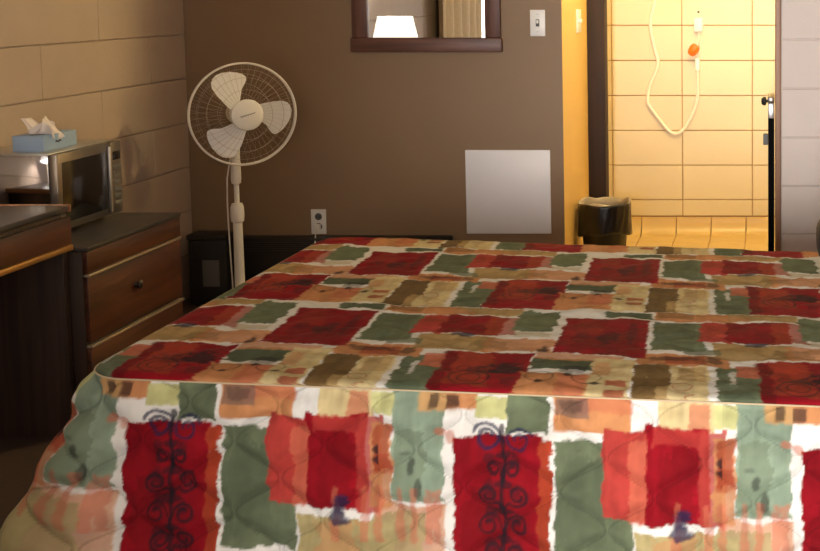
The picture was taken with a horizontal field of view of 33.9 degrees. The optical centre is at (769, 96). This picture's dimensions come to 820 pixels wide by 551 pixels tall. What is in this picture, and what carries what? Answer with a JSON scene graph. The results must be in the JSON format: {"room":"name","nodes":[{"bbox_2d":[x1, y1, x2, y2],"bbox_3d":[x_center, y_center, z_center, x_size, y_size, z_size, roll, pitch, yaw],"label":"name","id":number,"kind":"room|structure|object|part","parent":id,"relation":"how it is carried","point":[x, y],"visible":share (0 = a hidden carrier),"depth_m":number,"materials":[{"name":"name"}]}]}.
{"room":"hotel room","nodes":[
{"label":"hotel room","id":0,"kind":"room"},
{"bbox_2d":[0,0,191,300],"bbox_3d":[-2.715,0.092,1.037,0.140,2.440,9.450,0,5,0],"label":"wall","id":1,"kind":"structure","parent":0,"point":[96,69],"depth_m":5.04,"materials":[{"name":"beige paint"}]},
{"bbox_2d":[183,0,538,242],"bbox_3d":[-1.853,-0.308,5.705,1.585,2.440,0.120,0,5,0],"label":"wall","id":2,"kind":"structure","parent":0,"point":[379,141],"depth_m":5.68,"materials":[{"name":"brown paint"}]},
{"bbox_2d":[311,209,326,233],"bbox_3d":[-2.063,0.570,5.715,0.069,0.115,0.009,0,5,0],"label":"wall outlet","id":3,"kind":"object","parent":2,"relation":"attached to","point":[318,216],"visible":1,"depth_m":5.71,"materials":[{"name":"white plastic"}]},
{"bbox_2d":[315,213,321,219],"bbox_3d":[-2.063,0.547,5.710,0.033,0.033,0.003,0,5,0],"label":"receptacle","id":4,"kind":"object","parent":3,"relation":"attached to","point":[318,216],"depth_m":5.71,"materials":[{"name":"black plastic"}]},
{"bbox_2d":[243,235,452,281],"bbox_3d":[-2.025,0.776,5.692,1.150,0.283,0.087,0,5,0],"label":"baseboard heater","id":5,"kind":"object","parent":2,"relation":"attached to","point":[261,252],"visible":0.12,"depth_m":5.65,"materials":[{"name":"black metal"}]},
{"bbox_2d":[243,242,313,250],"bbox_3d":[-2.025,0.676,5.642,1.070,0.040,0.004,0,5,0],"label":"grille","id":6,"kind":"object","parent":5,"relation":"attached to","point":[248,246],"depth_m":5.64,"materials":[{"name":"grey metal"}]},
{"bbox_2d":[350,0,502,51],"bbox_3d":[-1.546,-0.668,5.596,0.681,0.934,0.033,0,5,0],"label":"wall mirror","id":7,"kind":"object","parent":2,"relation":"attached to","point":[388,25],"visible":1,"depth_m":5.62,"materials":[{"name":"brown wood"}]},
{"bbox_2d":[367,0,485,37],"bbox_3d":[-1.546,-0.669,5.605,0.528,0.804,0.008,0,5,0],"label":"mirror glass","id":8,"kind":"object","parent":7,"relation":"on","point":[385,18],"depth_m":5.63,"materials":[{"name":"mirror"}]},
{"bbox_3d":[-1.546,-0.235,5.633,0.681,0.065,0.033,0,5,0],"label":"rail","id":9,"kind":"part","parent":7,"relation":"part of","materials":[{"name":"wood"}]},
{"bbox_2d":[465,150,550,233],"bbox_3d":[-1.193,0.433,5.701,0.386,0.385,0.014,0,5,0],"label":"access panel","id":10,"kind":"object","parent":2,"relation":"attached to","point":[508,191],"visible":1,"depth_m":5.70,"materials":[{"name":"white paint"}]},
{"bbox_2d":[530,10,544,35],"bbox_3d":[-1.048,-0.333,5.634,0.068,0.119,0.017,0,5,0],"label":"light switch","id":11,"kind":"object","parent":2,"relation":"attached to","point":[537,17],"visible":1,"depth_m":5.64,"materials":[{"name":"white plastic"}]},
{"bbox_2d":[0,235,745,529],"bbox_3d":[-0.983,1.299,1.827,3.565,0.100,11.020,0,5,0],"label":"floor","id":12,"kind":"structure","parent":0,"point":[20,456],"depth_m":3.71,"materials":[{"name":"brown carpet"}]},
{"bbox_2d":[0,204,73,435],"bbox_3d":[-2.405,0.761,3.238,0.457,0.732,1.422,0,5,0],"label":"desk","id":13,"kind":"object","parent":12,"relation":"on","point":[37,376],"visible":0.91,"depth_m":3.91,"materials":[{"name":"brown laminate"}]},
{"bbox_3d":[-2.216,0.467,3.207,0.029,0.092,1.350,0,5,0],"label":"rail","id":14,"kind":"part","parent":13,"relation":"part of","materials":[{"name":"brown wood"}]},
{"bbox_3d":[-2.192,0.476,3.207,0.018,0.088,1.406,0,5,0],"label":"drawer","id":15,"kind":"part","parent":13,"relation":"part of","materials":[{"name":"brown wood"}]},
{"bbox_2d":[68,212,183,392],"bbox_3d":[-2.381,0.742,4.267,0.505,0.593,0.624,0,5,0],"label":"dresser","id":16,"kind":"object","parent":12,"relation":"on","point":[124,268],"visible":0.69,"depth_m":4.18,"materials":[{"name":"brown laminate"}]},
{"bbox_2d":[0,140,122,227],"bbox_3d":[-2.467,0.305,4.296,0.295,0.272,0.403,0,5,0],"label":"microwave","id":17,"kind":"object","parent":16,"relation":"on","point":[86,175],"visible":0.8,"depth_m":4.18,"materials":[{"name":"grey metal"}]},
{"bbox_2d":[12,116,76,151],"bbox_3d":[-2.454,0.117,4.240,0.119,0.112,0.200,0,5,0],"label":"tissue box","id":18,"kind":"object","parent":17,"relation":"on","point":[44,136],"visible":1,"depth_m":4.19,"materials":[{"name":"blue cardboard"}]},
{"bbox_3d":[-2.345,0.302,4.260,0.030,0.257,0.332,0,5,0],"label":"door","id":19,"kind":"part","parent":17,"relation":"part of","materials":[{"name":"silver metal"}]},
{"bbox_3d":[-2.325,0.290,4.406,0.011,0.233,0.012,0,5,0],"label":"handle","id":20,"kind":"part","parent":17,"relation":"part of","materials":[{"name":"silver metal"}]},
{"bbox_3d":[-2.345,0.285,4.462,0.030,0.257,0.068,0,5,0],"label":"control panel","id":21,"kind":"part","parent":17,"relation":"part of","materials":[{"name":"silver metal"}]},
{"bbox_3d":[-2.158,0.648,4.259,0.016,0.206,0.620,0,5,0],"label":"drawer","id":22,"kind":"part","parent":16,"relation":"part of","materials":[{"name":"brown wood"}]},
{"bbox_3d":[-2.158,0.875,4.278,0.016,0.206,0.620,0,5,0],"label":"drawer","id":23,"kind":"part","parent":16,"relation":"part of","materials":[{"name":"brown wood"}]},
{"bbox_3d":[-2.139,0.636,4.240,0.023,0.032,0.032,0,5,0],"label":"knob","id":24,"kind":"part","parent":16,"relation":"part of","materials":[{"name":"grey metal"}]},
{"bbox_2d":[186,230,234,305],"bbox_3d":[-2.490,0.765,5.587,0.180,0.322,0.113,0,5,0],"label":"trash can","id":25,"kind":"object","parent":12,"relation":"on","point":[209,254],"visible":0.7,"depth_m":5.54,"materials":[{"name":"black"}]},
{"bbox_3d":[-2.490,0.617,5.574,0.180,0.024,0.113,0,5,0],"label":"lid","id":26,"kind":"part","parent":25,"relation":"part of","materials":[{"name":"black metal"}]},
{"bbox_3d":[-2.475,0.782,5.535,0.074,0.118,0.004,0,5,0],"label":"panel","id":27,"kind":"part","parent":25,"relation":"part of","materials":[{"name":"grey"}]},
{"bbox_2d":[187,62,320,288],"bbox_3d":[-2.196,0.393,5.394,0.591,1.098,0.330,-4,6,-37],"label":"pedestal fan","id":28,"kind":"object","parent":12,"relation":"on","point":[244,115],"visible":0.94,"depth_m":5.26,"materials":[{"name":"white plastic"}]},
{"bbox_3d":[-2.274,0.183,5.244,0.162,0.144,0.018,-3,6,-30],"label":"blade","id":29,"kind":"part","parent":28,"relation":"part of","materials":[{"name":"white plastic"}]},
{"bbox_3d":[-2.260,-0.021,5.231,0.145,0.168,0.027,-5,7,-43],"label":"blade","id":30,"kind":"part","parent":28,"relation":"part of","materials":[{"name":"white plastic"}]},
{"bbox_2d":[190,66,293,162],"bbox_3d":[-2.222,0.072,5.275,0.344,0.430,0.259,0,5,0],"label":"grille","id":31,"kind":"object","parent":28,"relation":"attached to","point":[244,115],"depth_m":5.24,"materials":[{"name":"white metal"}]},
{"bbox_2d":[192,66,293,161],"bbox_3d":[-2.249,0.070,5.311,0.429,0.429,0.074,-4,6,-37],"label":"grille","id":32,"kind":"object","parent":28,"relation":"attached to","point":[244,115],"depth_m":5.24,"materials":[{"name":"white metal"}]},
{"bbox_3d":[-2.185,0.576,5.524,0.443,0.692,0.135,-4,6,-41],"label":"power cord","id":33,"kind":"part","parent":28,"relation":"part of","materials":[{"name":"white plastic"}]},
{"bbox_3d":[-2.130,0.089,5.345,0.164,0.144,0.023,-4,7,-41],"label":"blade","id":34,"kind":"part","parent":28,"relation":"part of","materials":[{"name":"white plastic"}]},
{"bbox_2d":[761,93,774,250],"bbox_3d":[-0.009,0.463,5.425,0.056,0.953,0.269,0,5,0],"label":"stand","id":35,"kind":"object","parent":12,"relation":"on","point":[768,138],"visible":0.64,"depth_m":5.29,"materials":[{"name":"black metal"}]},
{"bbox_3d":[-0.022,0.018,5.271,0.030,0.038,0.038,0,5,0],"label":"knob","id":36,"kind":"part","parent":35,"relation":"part of","materials":[{"name":"black plastic"}]},
{"bbox_3d":[0.005,0.050,5.363,0.026,0.064,0.202,0,5,0],"label":"plate","id":37,"kind":"part","parent":35,"relation":"part of","materials":[{"name":"silver metal"}]},
{"bbox_3d":[0.005,0.493,5.432,0.026,0.830,0.260,0,5,0],"label":"panel","id":38,"kind":"part","parent":35,"relation":"part of","materials":[{"name":"black"}]},
{"bbox_3d":[-0.376,0.639,3.090,1.963,1.000,1.524,0,5,0],"label":"bed","id":39,"kind":"object","parent":12,"relation":"on","visible":0},
{"bbox_2d":[0,237,819,550],"bbox_3d":[-0.572,0.745,3.284,2.264,0.504,1.991,0,5,0],"label":"bedspread","id":40,"kind":"object","parent":39,"relation":"on","point":[350,393],"visible":1,"depth_m":2.51,"materials":[{"name":"multicoloured fabric"}]},
{"bbox_3d":[-0.572,0.754,3.285,2.264,0.485,1.993,0,5,0],"label":"drop panel","id":41,"kind":"part","parent":40,"relation":"part of","materials":[{"name":"multicoloured fabric"}]},
{"bbox_3d":[-0.429,0.513,3.145,1.978,0.019,1.656,0,5,0],"label":"panel","id":42,"kind":"part","parent":40,"relation":"part of","materials":[{"name":"multicoloured fabric"}]},
{"bbox_2d":[816,220,819,255],"bbox_3d":[0.255,0.379,3.505,0.250,0.176,0.320,0,5,0],"label":"duffel bag","id":43,"kind":"object","parent":40,"relation":"on","point":[818,223],"visible":1,"depth_m":3.46,"materials":[{"name":"black fabric"}]},
{"bbox_2d":[535,0,588,244],"bbox_3d":[-1.000,-0.369,6.417,0.120,2.440,1.550,0,5,0],"label":"wall","id":44,"kind":"structure","parent":0,"point":[561,54],"depth_m":5.73,"materials":[{"name":"beige paint"}]},
{"bbox_2d":[576,9,581,32],"bbox_3d":[-0.932,-0.372,6.120,0.016,0.114,0.130,0,5,0],"label":"light switch","id":45,"kind":"object","parent":44,"relation":"attached to","point":[578,11],"visible":1,"depth_m":6.10,"materials":[{"name":"white plastic"}]},
{"bbox_2d":[587,0,608,197],"bbox_3d":[-0.120,-0.204,6.486,1.640,2.100,0.120,0,5,0],"label":"door frame","id":46,"kind":"structure","parent":44,"relation":"in","point":[597,51],"depth_m":6.45,"materials":[{"name":"brown wood"}]},
{"bbox_2d":[607,0,774,233],"bbox_3d":[-0.120,-0.431,7.149,1.640,2.440,0.120,0,5,0],"label":"wall","id":47,"kind":"structure","parent":0,"point":[647,164],"depth_m":7.13,"materials":[{"name":"beige tile"}]},
{"bbox_2d":[646,0,699,134],"bbox_3d":[-0.551,-0.365,7.055,0.308,1.176,0.074,0,5,0],"label":"hanging cord","id":48,"kind":"object","parent":47,"relation":"hanging from","point":[693,49],"visible":1,"depth_m":7.09,"materials":[{"name":"beige plastic"}]},
{"bbox_2d":[695,58,699,70],"bbox_3d":[-0.410,-0.185,7.085,0.027,0.070,0.030,0,5,0],"label":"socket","id":49,"kind":"object","parent":48,"relation":"attached to","point":[697,61],"depth_m":7.07,"materials":[{"name":"white plastic"}]},
{"bbox_2d":[694,11,702,31],"bbox_3d":[-0.405,-0.429,7.074,0.052,0.118,0.030,0,5,0],"label":"wall box","id":50,"kind":"object","parent":47,"relation":"attached to","point":[698,21],"visible":1,"depth_m":7.06,"materials":[{"name":"white plastic"}]},
{"bbox_2d":[626,217,774,250],"bbox_3d":[-0.120,0.815,6.490,1.632,0.130,1.457,0,5,0],"label":"floor","id":51,"kind":"structure","parent":0,"point":[692,232],"depth_m":7.16,"materials":[{"name":"yellow tile"}]},
{"bbox_2d":[578,197,631,245],"bbox_3d":[-0.801,0.688,6.079,0.263,0.393,0.264,0,5,0],"label":"wastebasket","id":52,"kind":"object","parent":51,"relation":"on","point":[607,221],"visible":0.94,"depth_m":5.98,"materials":[{"name":"black plastic"}]},
{"bbox_2d":[781,0,819,251],"bbox_3d":[0.372,-0.260,5.142,0.655,2.440,0.150,0,5,0],"label":"wall partition","id":53,"kind":"structure","parent":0,"point":[800,19],"depth_m":5.10,"materials":[{"name":"grey paint"}]},
{"bbox_2d":[775,0,780,250],"bbox_3d":[0.033,-0.259,5.136,0.024,2.440,0.162,0,5,0],"label":"trim","id":54,"kind":"structure","parent":53,"relation":"attached to","point":[777,2],"depth_m":5.09,"materials":[{"name":"brown wood"}]}
]}

